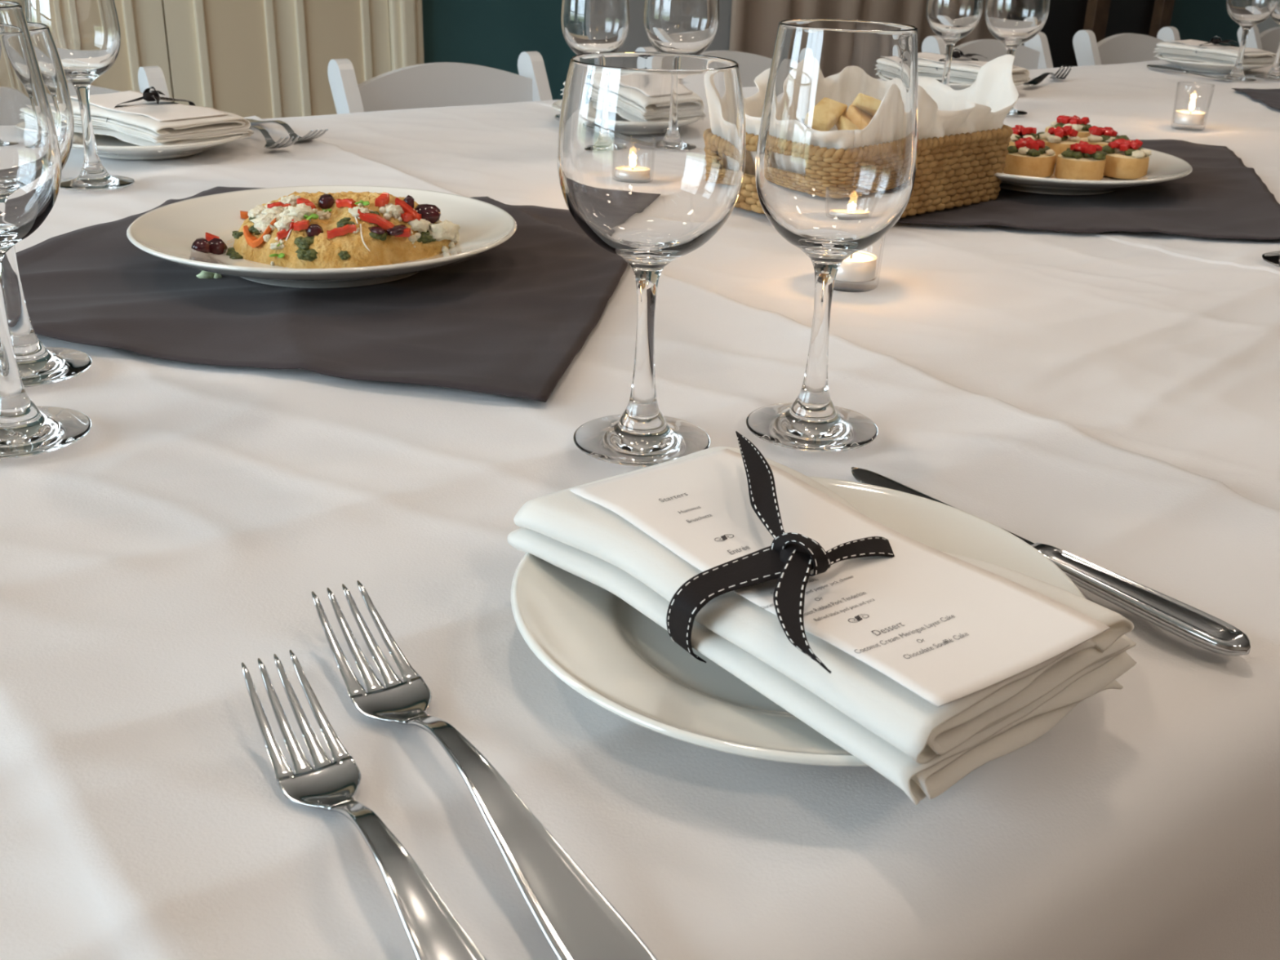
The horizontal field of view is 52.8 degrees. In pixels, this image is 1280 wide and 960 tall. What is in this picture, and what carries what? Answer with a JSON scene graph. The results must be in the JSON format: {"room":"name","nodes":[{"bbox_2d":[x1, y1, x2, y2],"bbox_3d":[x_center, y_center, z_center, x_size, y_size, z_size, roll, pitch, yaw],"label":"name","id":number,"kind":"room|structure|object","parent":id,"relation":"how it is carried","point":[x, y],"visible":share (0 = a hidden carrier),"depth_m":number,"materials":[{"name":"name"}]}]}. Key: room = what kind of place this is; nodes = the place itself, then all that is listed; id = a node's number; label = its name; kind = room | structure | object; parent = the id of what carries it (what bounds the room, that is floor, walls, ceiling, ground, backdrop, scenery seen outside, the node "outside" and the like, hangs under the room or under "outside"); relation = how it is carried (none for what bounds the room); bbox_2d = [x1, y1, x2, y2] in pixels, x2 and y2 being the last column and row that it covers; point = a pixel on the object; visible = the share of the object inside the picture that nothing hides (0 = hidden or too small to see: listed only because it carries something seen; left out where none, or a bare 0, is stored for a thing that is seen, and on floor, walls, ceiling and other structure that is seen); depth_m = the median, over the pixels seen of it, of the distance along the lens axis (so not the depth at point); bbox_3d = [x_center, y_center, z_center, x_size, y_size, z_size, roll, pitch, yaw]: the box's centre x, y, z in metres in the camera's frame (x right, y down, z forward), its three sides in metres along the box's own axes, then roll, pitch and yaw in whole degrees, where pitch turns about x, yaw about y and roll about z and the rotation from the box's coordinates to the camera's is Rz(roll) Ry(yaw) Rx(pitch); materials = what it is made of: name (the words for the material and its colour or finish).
{"room":"restaurant dining room","nodes":[
{"label":"restaurant dining room","id":0,"kind":"room"},
{"bbox_2d":[422,0,1239,100],"bbox_3d":[-0.433,-3.042,5.622,12.100,3.000,0.150,-15,29,-34],"label":"wall","id":1,"kind":"structure","parent":0,"point":[491,33],"depth_m":5.88,"materials":[{"name":"teal paint"}]},
{"bbox_2d":[66,0,173,102],"bbox_3d":[-2.456,-2.128,4.235,1.623,2.280,0.068,-15,29,-34],"label":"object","id":2,"kind":"structure","parent":1,"relation":"in","point":[141,22],"depth_m":4.88,"materials":[{"name":"beige paint"}]},
{"bbox_2d":[161,0,391,119],"bbox_3d":[-1.426,-2.409,4.952,0.934,2.280,0.068,-15,29,-34],"label":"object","id":3,"kind":"structure","parent":1,"relation":"in","point":[262,59],"depth_m":5.20,"materials":[{"name":"beige paint"}]},
{"bbox_2d":[387,0,424,71],"bbox_3d":[-0.980,-2.568,5.222,0.144,2.420,0.100,-15,29,-34],"label":"trim","id":4,"kind":"structure","parent":1,"relation":"attached to","point":[405,16],"depth_m":5.48,"materials":[{"name":"beige paint"}]},
{"bbox_2d":[617,0,732,52],"bbox_3d":[0.107,-2.819,6.027,0.895,2.300,0.060,-15,29,-34],"label":"door","id":5,"kind":"structure","parent":1,"relation":"in","point":[637,37],"depth_m":6.23,"materials":[{"name":"grey paint"}]},
{"bbox_2d":[1021,0,1155,67],"bbox_3d":[2.847,-3.618,7.929,1.866,2.400,0.030,-15,29,-34],"label":"door","id":6,"kind":"structure","parent":1,"relation":"in","point":[1065,18],"depth_m":8.21,"materials":[{"name":"black paint"}]},
{"bbox_2d":[1083,0,1111,42],"bbox_3d":[2.926,-3.622,7.944,0.145,2.400,0.100,-15,29,-34],"label":"trim","id":7,"kind":"structure","parent":1,"relation":"attached to","point":[1097,11],"depth_m":8.19,"materials":[{"name":"brown wood"}]},
{"bbox_2d":[1148,0,1174,38],"bbox_3d":[3.508,-3.781,8.349,0.124,2.400,0.100,-15,29,-34],"label":"trim","id":8,"kind":"structure","parent":1,"relation":"attached to","point":[1162,11],"depth_m":8.60,"materials":[{"name":"brown wood"}]},
{"bbox_3d":[1.415,-4.489,6.171,2.290,0.027,0.028,-15,29,-34],"label":"curtain rod","id":9,"kind":"object","parent":1,"relation":"attached to","visible":0},
{"bbox_2d":[728,0,997,58],"bbox_3d":[1.335,-3.269,6.747,2.125,2.580,0.060,-15,29,-34],"label":"curtain","id":10,"kind":"object","parent":9,"relation":"hanging from","point":[754,24],"visible":0.09,"depth_m":6.76,"materials":[{"name":"beige fabric"}]},
{"bbox_2d":[1256,16,1279,33],"bbox_3d":[7.059,-2.911,5.895,0.150,3.000,8.500,-15,29,-34],"label":"wall","id":11,"kind":"structure","parent":0,"point":[1268,23],"depth_m":9.28,"materials":[{"name":"grey paint"}]},
{"bbox_3d":[2.104,-0.156,3.104,12.100,0.100,8.500,-15,29,-34],"label":"floor","id":12,"kind":"structure","parent":0,"visible":0},
{"bbox_2d":[66,66,170,101],"bbox_3d":[-0.733,-0.128,1.748,0.368,0.779,0.512,-15,29,-34],"label":"folding chair","id":13,"kind":"object","parent":12,"relation":"on","point":[148,76],"visible":0.13,"depth_m":1.81,"materials":[{"name":"grey plastic"}]},
{"bbox_2d":[327,51,552,114],"bbox_3d":[-0.227,-0.266,2.100,0.368,0.779,0.512,-15,29,-34],"label":"folding chair","id":14,"kind":"object","parent":12,"relation":"on","point":[439,84],"visible":0.3,"depth_m":2.08,"materials":[{"name":"grey plastic"}]},
{"bbox_2d":[635,46,772,87],"bbox_3d":[0.244,-0.394,2.428,0.368,0.779,0.512,-15,29,-34],"label":"folding chair","id":15,"kind":"object","parent":12,"relation":"on","point":[750,65],"visible":0.12,"depth_m":2.44,"materials":[{"name":"grey plastic"}]},
{"bbox_2d":[921,31,1053,69],"bbox_3d":[0.857,-0.561,2.854,0.368,0.779,0.512,-15,29,-34],"label":"folding chair","id":16,"kind":"object","parent":12,"relation":"on","point":[1035,54],"visible":0.2,"depth_m":2.86,"materials":[{"name":"grey plastic"}]},
{"bbox_2d":[1072,26,1180,66],"bbox_3d":[1.278,-0.676,3.147,0.368,0.779,0.512,-15,29,-34],"label":"folding chair","id":17,"kind":"object","parent":12,"relation":"on","point":[1121,48],"visible":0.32,"depth_m":3.11,"materials":[{"name":"grey plastic"}]},
{"bbox_2d":[1237,25,1279,53],"bbox_3d":[1.851,-0.832,3.545,0.368,0.779,0.512,-15,29,-34],"label":"folding chair","id":18,"kind":"object","parent":12,"relation":"on","point":[1268,40],"visible":0.21,"depth_m":3.46,"materials":[{"name":"grey plastic"}]},
{"bbox_3d":[0.995,-0.156,1.990,4.320,0.728,1.443,-15,29,-34],"label":"banquet table","id":19,"kind":"object","parent":12,"relation":"on","visible":0},
{"bbox_2d":[0,53,1279,959],"bbox_3d":[0.995,-0.385,1.900,4.384,0.278,1.528,-15,29,-34],"label":"tablecloth","id":20,"kind":"object","parent":19,"relation":"on","point":[1110,401],"visible":0.59,"depth_m":0.51,"materials":[{"name":"white fabric"}]},
{"bbox_2d":[0,0,91,459],"bbox_3d":[-0.308,-0.116,0.605,0.078,0.202,0.078,6,24,9],"label":"wine glass","id":21,"kind":"object","parent":20,"relation":"on","point":[30,159],"visible":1,"depth_m":0.58,"materials":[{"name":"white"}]},
{"bbox_2d":[0,0,61,256],"bbox_3d":[-0.307,-0.157,0.586,0.078,0.111,0.078,-15,29,-34],"label":"bowl","id":22,"kind":"object","parent":21,"relation":"on","point":[30,159],"depth_m":0.57,"materials":[{"name":"clear glass"}]},
{"bbox_2d":[1,22,92,387],"bbox_3d":[-0.347,-0.148,0.699,0.087,0.185,0.087,-17,30,-36],"label":"wine glass","id":23,"kind":"object","parent":20,"relation":"on","point":[38,364],"visible":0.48,"depth_m":0.71,"materials":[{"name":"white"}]},
{"bbox_2d":[26,22,74,170],"bbox_3d":[-0.346,-0.190,0.681,0.087,0.094,0.087,-15,29,-34],"label":"bowl","id":24,"kind":"object","parent":23,"relation":"on","point":[50,63],"depth_m":0.67,"materials":[{"name":"clear glass"}]},
{"bbox_2d":[24,0,134,191],"bbox_3d":[-0.509,-0.371,1.173,0.078,0.202,0.078,-11,27,-26],"label":"wine glass","id":25,"kind":"object","parent":20,"relation":"on","point":[86,33],"visible":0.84,"depth_m":1.14,"materials":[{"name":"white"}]},
{"bbox_2d":[24,0,120,84],"bbox_3d":[-0.508,-0.413,1.154,0.078,0.111,0.078,-15,29,-34],"label":"bowl","id":26,"kind":"object","parent":25,"relation":"on","point":[86,33],"depth_m":1.13,"materials":[{"name":"clear glass"}]},
{"bbox_2d":[71,128,249,159],"bbox_3d":[-0.528,-0.364,1.382,0.214,0.022,0.214,-8,26,-22],"label":"dinner plate","id":27,"kind":"object","parent":20,"relation":"on","point":[108,146],"visible":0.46,"depth_m":1.32,"materials":[{"name":"white"}]},
{"bbox_2d":[71,99,253,152],"bbox_3d":[-0.528,-0.386,1.386,0.206,0.031,0.118,18,28,33],"label":"folded napkin","id":28,"kind":"object","parent":27,"relation":"on","point":[139,130],"visible":0.67,"depth_m":1.33,"materials":[{"name":"white fabric"}]},
{"bbox_2d":[70,90,228,121],"bbox_3d":[-0.531,-0.402,1.384,0.189,0.006,0.081,19,29,34],"label":"menu card","id":29,"kind":"object","parent":28,"relation":"on","point":[166,110],"visible":0.89,"depth_m":1.37,"materials":[{"name":"white"}]},
{"bbox_2d":[106,86,195,122],"bbox_3d":[-0.526,-0.398,1.389,0.075,0.043,0.155,2,24,0],"label":"ribbon","id":30,"kind":"object","parent":28,"relation":"attached to","point":[148,95],"visible":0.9,"depth_m":1.39,"materials":[{"name":"black"}]},
{"bbox_2d":[249,125,298,148],"bbox_3d":[-0.427,-0.391,1.447,0.026,0.020,0.212,-13,28,-31],"label":"fork","id":31,"kind":"object","parent":20,"relation":"on","point":[270,143],"visible":0.73,"depth_m":1.41,"materials":[{"name":"silver metal"}]},
{"bbox_2d":[245,118,328,142],"bbox_3d":[-0.416,-0.409,1.489,0.026,0.020,0.212,-16,30,-36],"label":"fork","id":32,"kind":"object","parent":20,"relation":"on","point":[291,133],"visible":0.87,"depth_m":1.47,"materials":[{"name":"silver metal"}]},
{"bbox_2d":[1,186,627,402],"bbox_3d":[-0.222,-0.165,0.967,0.468,0.014,0.477,7,24,12],"label":"placemat","id":33,"kind":"object","parent":20,"relation":"on","point":[510,318],"visible":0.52,"depth_m":0.85,"materials":[{"name":"grey fabric"}]},
{"bbox_2d":[195,271,222,278],"bbox_3d":[-0.309,-0.146,0.926,0.017,0.009,0.011,7,24,12],"label":"crumb","id":34,"kind":"object","parent":33,"relation":"on","point":[203,274],"visible":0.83,"depth_m":0.92,"materials":[{"name":"green"}]},
{"bbox_2d":[126,185,516,288],"bbox_3d":[-0.231,-0.176,0.957,0.278,0.031,0.278,6,24,9],"label":"serving plate","id":35,"kind":"object","parent":33,"relation":"on","point":[168,233],"depth_m":0.95,"materials":[{"name":"white"}]},
{"bbox_2d":[191,237,210,253],"bbox_3d":[-0.315,-0.167,0.925,0.013,0.012,0.018,-4,24,-13],"label":"olive","id":36,"kind":"object","parent":35,"relation":"on","point":[202,245],"visible":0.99,"depth_m":0.92,"materials":[{"name":"food"}]},
{"bbox_2d":[208,237,227,254],"bbox_3d":[-0.309,-0.169,0.936,0.016,0.014,0.016,5,24,6],"label":"olive","id":37,"kind":"object","parent":35,"relation":"on","point":[218,246],"visible":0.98,"depth_m":0.93,"materials":[{"name":"food"}]},
{"bbox_2d":[226,191,456,268],"bbox_3d":[-0.224,-0.194,0.957,0.168,0.045,0.155,-15,29,-34],"label":"mound","id":38,"kind":"object","parent":35,"relation":"on","point":[394,250],"depth_m":0.92,"materials":[{"name":"food"}]},
{"bbox_2d":[247,201,272,217],"bbox_3d":[-0.280,-0.198,0.949,0.019,0.014,0.018,-15,29,-34],"label":"feta crumble","id":39,"kind":"object","parent":38,"relation":"on","point":[258,209],"visible":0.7,"depth_m":0.94,"materials":[{"name":"beige"}]},
{"bbox_2d":[250,207,289,242],"bbox_3d":[-0.263,-0.183,0.924,0.028,0.021,0.025,-15,29,-34],"label":"feta crumble","id":40,"kind":"object","parent":38,"relation":"on","point":[261,221],"visible":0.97,"depth_m":0.92,"materials":[{"name":"beige"}]},
{"bbox_2d":[273,213,305,231],"bbox_3d":[-0.249,-0.182,0.917,0.022,0.015,0.020,-15,29,-34],"label":"feta crumble","id":41,"kind":"object","parent":38,"relation":"on","point":[284,222],"visible":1,"depth_m":0.91,"materials":[{"name":"beige"}]},
{"bbox_2d":[278,194,300,206],"bbox_3d":[-0.257,-0.205,0.950,0.018,0.010,0.015,-15,29,-34],"label":"feta crumble","id":42,"kind":"object","parent":38,"relation":"on","point":[291,199],"visible":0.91,"depth_m":0.95,"materials":[{"name":"beige"}]},
{"bbox_2d":[285,202,314,216],"bbox_3d":[-0.243,-0.192,0.925,0.021,0.013,0.019,-15,29,-34],"label":"feta crumble","id":43,"kind":"object","parent":38,"relation":"on","point":[302,207],"visible":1,"depth_m":0.92,"materials":[{"name":"beige"}]},
{"bbox_2d":[293,235,314,249],"bbox_3d":[-0.234,-0.167,0.907,0.016,0.008,0.015,-15,29,-34],"label":"pesto dab","id":44,"kind":"object","parent":38,"relation":"on","point":[304,243],"visible":1,"depth_m":0.90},
{"bbox_2d":[295,248,318,262],"bbox_3d":[-0.232,-0.158,0.903,0.016,0.008,0.013,10,25,17],"label":"pesto dab","id":45,"kind":"object","parent":38,"relation":"on","point":[309,255],"visible":1,"depth_m":0.90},
{"bbox_2d":[306,223,323,236],"bbox_3d":[-0.230,-0.176,0.911,0.012,0.011,0.011,-15,29,-34],"label":"olive","id":46,"kind":"object","parent":38,"relation":"on","point":[313,229],"visible":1,"depth_m":0.91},
{"bbox_2d":[318,193,334,208],"bbox_3d":[-0.231,-0.205,0.950,0.014,0.011,0.014,-15,29,-34],"label":"olive","id":47,"kind":"object","parent":38,"relation":"on","point":[326,201],"visible":1,"depth_m":0.94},
{"bbox_2d":[378,203,404,221],"bbox_3d":[-0.180,-0.195,0.936,0.019,0.013,0.018,-15,29,-34],"label":"feta crumble","id":48,"kind":"object","parent":38,"relation":"on","point":[388,211],"visible":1,"depth_m":0.93,"materials":[{"name":"beige"}]},
{"bbox_2d":[386,224,407,235],"bbox_3d":[-0.174,-0.180,0.927,0.013,0.007,0.027,9,25,16],"label":"olive","id":49,"kind":"object","parent":38,"relation":"on","point":[398,229],"visible":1,"depth_m":0.92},
{"bbox_2d":[407,208,431,242],"bbox_3d":[-0.162,-0.186,0.943,0.017,0.022,0.020,8,24,13],"label":"feta crumble","id":50,"kind":"object","parent":38,"relation":"on","point":[421,225],"visible":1,"depth_m":0.94,"materials":[{"name":"beige"}]},
{"bbox_2d":[417,231,436,243],"bbox_3d":[-0.157,-0.177,0.942,0.016,0.009,0.012,-15,29,-34],"label":"pesto dab","id":51,"kind":"object","parent":38,"relation":"on","point":[425,237],"visible":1,"depth_m":0.94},
{"bbox_2d":[414,204,440,223],"bbox_3d":[-0.158,-0.196,0.953,0.021,0.016,0.016,-7,25,-19],"label":"olive","id":52,"kind":"object","parent":38,"relation":"on","point":[431,213],"visible":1,"depth_m":0.95,"materials":[{"name":"food"}]},
{"bbox_2d":[426,219,460,252],"bbox_3d":[-0.146,-0.181,0.953,0.022,0.023,0.028,15,27,28],"label":"feta crumble","id":53,"kind":"object","parent":38,"relation":"on","point":[446,229],"visible":1,"depth_m":0.95,"materials":[{"name":"beige"}]},
{"bbox_2d":[241,649,486,959],"bbox_3d":[-0.070,0.102,0.352,0.024,0.020,0.198,-13,28,-30],"label":"fork","id":54,"kind":"object","parent":20,"relation":"on","point":[432,930],"visible":1,"depth_m":0.38,"materials":[{"name":"silver metal"}]},
{"bbox_2d":[311,580,657,959],"bbox_3d":[-0.054,0.086,0.392,0.026,0.020,0.212,-13,28,-30],"label":"fork","id":55,"kind":"object","parent":20,"relation":"on","point":[576,920],"visible":1,"depth_m":0.37,"materials":[{"name":"silver metal"}]},
{"bbox_2d":[560,0,629,54],"bbox_3d":[-0.052,-0.488,1.475,0.078,0.202,0.078,-1,24,-6],"label":"wine glass","id":56,"kind":"object","parent":20,"relation":"on","point":[588,26],"visible":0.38,"depth_m":1.43,"materials":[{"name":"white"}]},
{"bbox_2d":[556,51,746,466],"bbox_3d":[0.004,-0.105,0.619,0.087,0.185,0.087,23,31,40],"label":"wine glass","id":57,"kind":"object","parent":20,"relation":"on","point":[651,146],"visible":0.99,"depth_m":0.57,"materials":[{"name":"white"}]},
{"bbox_2d":[556,51,746,269],"bbox_3d":[0.005,-0.146,0.601,0.087,0.094,0.087,-15,29,-34],"label":"bowl","id":58,"kind":"object","parent":57,"relation":"on","point":[651,146],"depth_m":0.57,"materials":[{"name":"clear glass"}]},
{"bbox_2d":[643,0,719,54],"bbox_3d":[0.046,-0.489,1.507,0.087,0.185,0.087,20,29,35],"label":"wine glass","id":59,"kind":"object","parent":20,"relation":"on","point":[673,26],"visible":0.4,"depth_m":1.46,"materials":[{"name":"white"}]},
{"bbox_2d":[511,475,1086,766],"bbox_3d":[0.059,0.049,0.483,0.214,0.022,0.214,20,30,36],"label":"dinner plate","id":60,"kind":"object","parent":20,"relation":"on","point":[606,650],"visible":0.36,"depth_m":0.45,"materials":[{"name":"white"}]},
{"bbox_2d":[506,446,1136,804],"bbox_3d":[0.058,0.037,0.465,0.118,0.031,0.206,-17,30,-36],"label":"folded napkin","id":61,"kind":"object","parent":60,"relation":"on","point":[924,748],"visible":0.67,"depth_m":0.41,"materials":[{"name":"white fabric"}]},
{"bbox_2d":[666,431,894,673],"bbox_3d":[0.054,0.031,0.455,0.075,0.043,0.155,8,24,13],"label":"ribbon","id":62,"kind":"object","parent":61,"relation":"attached to","point":[791,557],"visible":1,"depth_m":0.43,"materials":[{"name":"black"}]},
{"bbox_2d":[569,448,1110,706],"bbox_3d":[0.060,0.025,0.453,0.083,0.006,0.189,-15,29,-34],"label":"menu card","id":63,"kind":"object","parent":61,"relation":"on","point":[947,628],"visible":0.98,"depth_m":0.43,"materials":[{"name":"white"}]},
{"bbox_2d":[746,18,918,452],"bbox_3d":[0.094,-0.120,0.643,0.078,0.202,0.078,23,31,40],"label":"wine glass","id":64,"kind":"object","parent":20,"relation":"on","point":[837,153],"visible":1,"depth_m":0.60,"materials":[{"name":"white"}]},
{"bbox_2d":[755,18,918,262],"bbox_3d":[0.095,-0.162,0.625,0.078,0.111,0.078,-15,29,-34],"label":"bowl","id":65,"kind":"object","parent":64,"relation":"on","point":[837,153],"depth_m":0.59,"materials":[{"name":"clear glass"}]},
{"bbox_2d":[833,234,885,292],"bbox_3d":[0.158,-0.174,0.960,0.048,0.060,0.048,-15,29,-34],"label":"candle holder","id":66,"kind":"object","parent":20,"relation":"on","point":[839,289],"visible":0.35,"depth_m":0.96,"materials":[{"name":"clear glass"}]},
{"bbox_2d":[835,250,876,281],"bbox_3d":[0.158,-0.171,0.962,0.038,0.037,0.038,-15,29,-34],"label":"tea light","id":67,"kind":"object","parent":66,"relation":"in","point":[860,266],"visible":0.52,"depth_m":0.95,"materials":[{"name":"white"}]},
{"bbox_2d":[926,0,983,86],"bbox_3d":[0.443,-0.634,1.834,0.078,0.202,0.078,4,24,4],"label":"wine glass","id":68,"kind":"object","parent":20,"relation":"on","point":[952,20],"visible":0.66,"depth_m":1.80,"materials":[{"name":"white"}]},
{"bbox_2d":[926,0,983,42],"bbox_3d":[0.444,-0.675,1.816,0.078,0.111,0.078,-15,29,-34],"label":"bowl","id":69,"kind":"object","parent":68,"relation":"on","point":[952,20],"depth_m":1.80,"materials":[{"name":"clear glass"}]},
{"bbox_2d":[936,79,1025,89],"bbox_3d":[0.518,-0.649,2.109,0.214,0.022,0.214,20,30,36],"label":"dinner plate","id":70,"kind":"object","parent":20,"relation":"on","point":[954,86],"visible":0.18,"depth_m":2.02,"materials":[{"name":"white"}]},
{"bbox_2d":[917,57,1031,84],"bbox_3d":[0.519,-0.671,2.113,0.118,0.031,0.206,-20,32,-41],"label":"folded napkin","id":71,"kind":"object","parent":70,"relation":"on","point":[959,73],"visible":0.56,"depth_m":2.07,"materials":[{"name":"white fabric"}]},
{"bbox_2d":[935,48,987,70],"bbox_3d":[0.523,-0.682,2.115,0.075,0.043,0.155,5,24,8],"label":"ribbon","id":72,"kind":"object","parent":71,"relation":"attached to","point":[956,55],"visible":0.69,"depth_m":2.12,"materials":[{"name":"black"}]},
{"bbox_2d":[917,52,1018,66],"bbox_3d":[0.517,-0.687,2.111,0.081,0.006,0.189,-19,31,-39],"label":"menu card","id":73,"kind":"object","parent":71,"relation":"on","point":[925,55],"visible":0.64,"depth_m":2.12,"materials":[{"name":"white"}]},
{"bbox_2d":[984,0,1049,115],"bbox_3d":[0.527,-0.616,1.829,0.087,0.185,0.087,20,29,35],"label":"wine glass","id":74,"kind":"object","parent":20,"relation":"on","point":[1014,23],"visible":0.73,"depth_m":1.79,"materials":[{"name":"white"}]},
{"bbox_2d":[984,0,1049,47],"bbox_3d":[0.528,-0.658,1.811,0.087,0.094,0.087,-15,29,-34],"label":"bowl","id":75,"kind":"object","parent":74,"relation":"on","point":[1013,23],"depth_m":1.78,"materials":[{"name":"clear glass"}]},
{"bbox_2d":[1022,65,1072,85],"bbox_3d":[0.710,-0.703,2.244,0.026,0.020,0.212,17,28,30],"label":"fork","id":76,"kind":"object","parent":20,"relation":"on","point":[1037,80],"visible":1,"depth_m":2.24,"materials":[{"name":"silver metal"}]},
{"bbox_2d":[851,466,1250,656],"bbox_3d":[0.164,0.028,0.554,0.018,0.008,0.208,-15,29,-33],"label":"table knife","id":77,"kind":"object","parent":20,"relation":"on","point":[1197,627],"visible":0.7,"depth_m":0.51,"materials":[{"name":"silver metal"}]},
{"bbox_2d":[897,139,1279,239],"bbox_3d":[0.457,-0.333,1.404,0.489,0.011,0.570,5,24,7],"label":"placemat","id":78,"kind":"object","parent":20,"relation":"on","point":[1222,197],"visible":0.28,"depth_m":1.25,"materials":[{"name":"grey fabric"}]},
{"bbox_2d":[734,124,1013,217],"bbox_3d":[0.214,-0.303,1.235,0.277,0.070,0.168,-18,31,-38],"label":"bread basket","id":79,"kind":"object","parent":78,"relation":"on","point":[957,170],"visible":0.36,"depth_m":1.20,"materials":[{"name":"wicker"}]},
{"bbox_2d":[743,54,1018,175],"bbox_3d":[0.216,-0.341,1.219,0.284,0.116,0.177,-19,31,-39],"label":"cloth","id":80,"kind":"object","parent":79,"relation":"in","point":[944,110],"visible":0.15,"depth_m":1.23,"materials":[{"name":"white fabric"}]},
{"bbox_2d":[994,137,1192,195],"bbox_3d":[0.426,-0.330,1.362,0.290,0.027,0.290,14,26,26],"label":"serving plate","id":81,"kind":"object","parent":78,"relation":"on","point":[1162,167],"visible":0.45,"depth_m":1.28,"materials":[{"name":"white"}]},
{"bbox_2d":[1008,124,1037,146],"bbox_3d":[0.415,-0.369,1.411,0.051,0.036,0.056,-15,29,-34],"label":"bruschetta","id":82,"kind":"object","parent":81,"relation":"on","point":[1020,131],"visible":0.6,"depth_m":1.40,"materials":[{"name":"beige"}]},
{"bbox_2d":[1003,137,1056,177],"bbox_3d":[0.401,-0.333,1.326,0.057,0.036,0.048,-15,29,-34],"label":"bruschetta","id":83,"kind":"object","parent":81,"relation":"on","point":[1029,157],"visible":0.98,"depth_m":1.31,"materials":[{"name":"beige"}]},
{"bbox_2d":[1035,125,1080,163],"bbox_3d":[0.458,-0.369,1.413,0.053,0.036,0.052,5,24,7],"label":"bruschetta","id":84,"kind":"object","parent":81,"relation":"on","point":[1057,139],"visible":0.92,"depth_m":1.40,"materials":[{"name":"beige"}]},
{"bbox_2d":[1044,115,1091,137],"bbox_3d":[0.498,-0.403,1.494,0.053,0.036,0.052,-15,29,-34],"label":"bruschetta","id":85,"kind":"object","parent":81,"relation":"on","point":[1081,125],"visible":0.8,"depth_m":1.48,"materials":[{"name":"beige"}]},
{"bbox_2d":[1054,140,1107,180],"bbox_3d":[0.450,-0.326,1.315,0.056,0.036,0.049,-15,29,-34],"label":"bruschetta","id":86,"kind":"object","parent":81,"relation":"on","point":[1084,161],"visible":0.98,"depth_m":1.30,"materials":[{"name":"beige"}]},
{"bbox_2d":[1080,125,1128,146],"bbox_3d":[0.509,-0.369,1.418,0.050,0.035,0.056,-15,29,-34],"label":"bruschetta","id":87,"kind":"object","parent":81,"relation":"on","point":[1102,136],"visible":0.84,"depth_m":1.40,"materials":[{"name":"beige"}]},
{"bbox_2d":[1102,137,1151,179],"bbox_3d":[0.503,-0.335,1.339,0.053,0.036,0.053,-15,29,-34],"label":"bruschetta","id":88,"kind":"object","parent":81,"relation":"on","point":[1125,159],"visible":0.94,"depth_m":1.32,"materials":[{"name":"beige"}]},
{"bbox_2d":[1173,95,1204,124],"bbox_3d":[0.761,-0.511,1.780,0.038,0.037,0.038,-15,29,-34],"label":"tea light","id":89,"kind":"object","parent":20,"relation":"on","point":[1189,117],"visible":1,"depth_m":1.77,"materials":[{"name":"white"}]},
{"bbox_2d":[1146,64,1234,80],"bbox_3d":[1.041,-0.772,2.443,0.020,0.008,0.208,-10,26,-26],"label":"table knife","id":90,"kind":"object","parent":20,"relation":"on","point":[1148,66],"visible":1,"depth_m":2.47,"materials":[{"name":"silver metal"}]},
{"bbox_2d":[1156,53,1273,73],"bbox_3d":[1.130,-0.819,2.543,0.214,0.022,0.214,-8,26,-22],"label":"dinner plate","id":91,"kind":"object","parent":20,"relation":"on","point":[1192,65],"visible":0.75,"depth_m":2.48,"materials":[{"name":"white"}]},
{"bbox_2d":[1153,41,1276,65],"bbox_3d":[1.134,-0.841,2.547,0.118,0.031,0.206,-12,27,-28],"label":"folded napkin","id":92,"kind":"object","parent":91,"relation":"on","point":[1177,51],"visible":0.84,"depth_m":2.51,"materials":[{"name":"white fabric"}]},
{"bbox_2d":[1164,39,1266,52],"bbox_3d":[1.134,-0.857,2.545,0.082,0.006,0.189,-11,27,-26],"label":"menu card","id":93,"kind":"object","parent":92,"relation":"on","point":[1193,42],"visible":0.91,"depth_m":2.55,"materials":[{"name":"white"}]},
{"bbox_2d":[1217,0,1279,81],"bbox_3d":[1.109,-0.828,2.357,0.087,0.185,0.087,4,24,4],"label":"wine glass","id":94,"kind":"object","parent":20,"relation":"on","point":[1247,14],"visible":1,"depth_m":2.33,"materials":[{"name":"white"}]},
{"bbox_2d":[1226,0,1279,27],"bbox_3d":[1.110,-0.870,2.338,0.087,0.094,0.087,-15,29,-34],"label":"bowl","id":95,"kind":"object","parent":94,"relation":"on","point":[1246,13],"depth_m":2.32,"materials":[{"name":"clear glass"}]},
{"bbox_2d":[1231,88,1279,110],"bbox_3d":[1.217,-0.564,1.984,0.472,0.010,0.492,6,24,9],"label":"napkin","id":96,"kind":"object","parent":20,"relation":"on","point":[1270,97],"visible":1,"depth_m":2.14,"materials":[{"name":"grey fabric"}]},
{"bbox_2d":[1254,0,1279,79],"bbox_3d":[1.197,-0.849,2.386,0.078,0.202,0.078,4,24,4],"label":"wine glass","id":97,"kind":"object","parent":20,"relation":"on","point":[1273,73],"visible":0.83,"depth_m":2.41,"materials":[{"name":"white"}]},
{"bbox_2d":[1270,0,1279,25],"bbox_3d":[1.198,-0.890,2.368,0.078,0.111,0.078,-15,29,-34],"label":"bowl","id":98,"kind":"object","parent":97,"relation":"on","point":[1275,15],"depth_m":2.37,"materials":[{"name":"clear glass"}]},
{"bbox_2d":[1262,250,1279,266],"bbox_3d":[0.550,-0.270,1.015,0.078,0.202,0.078,6,24,9],"label":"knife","id":99,"kind":"object","parent":20,"relation":"on","point":[1272,257],"visible":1,"depth_m":1.06,"materials":[{"name":"silver"}]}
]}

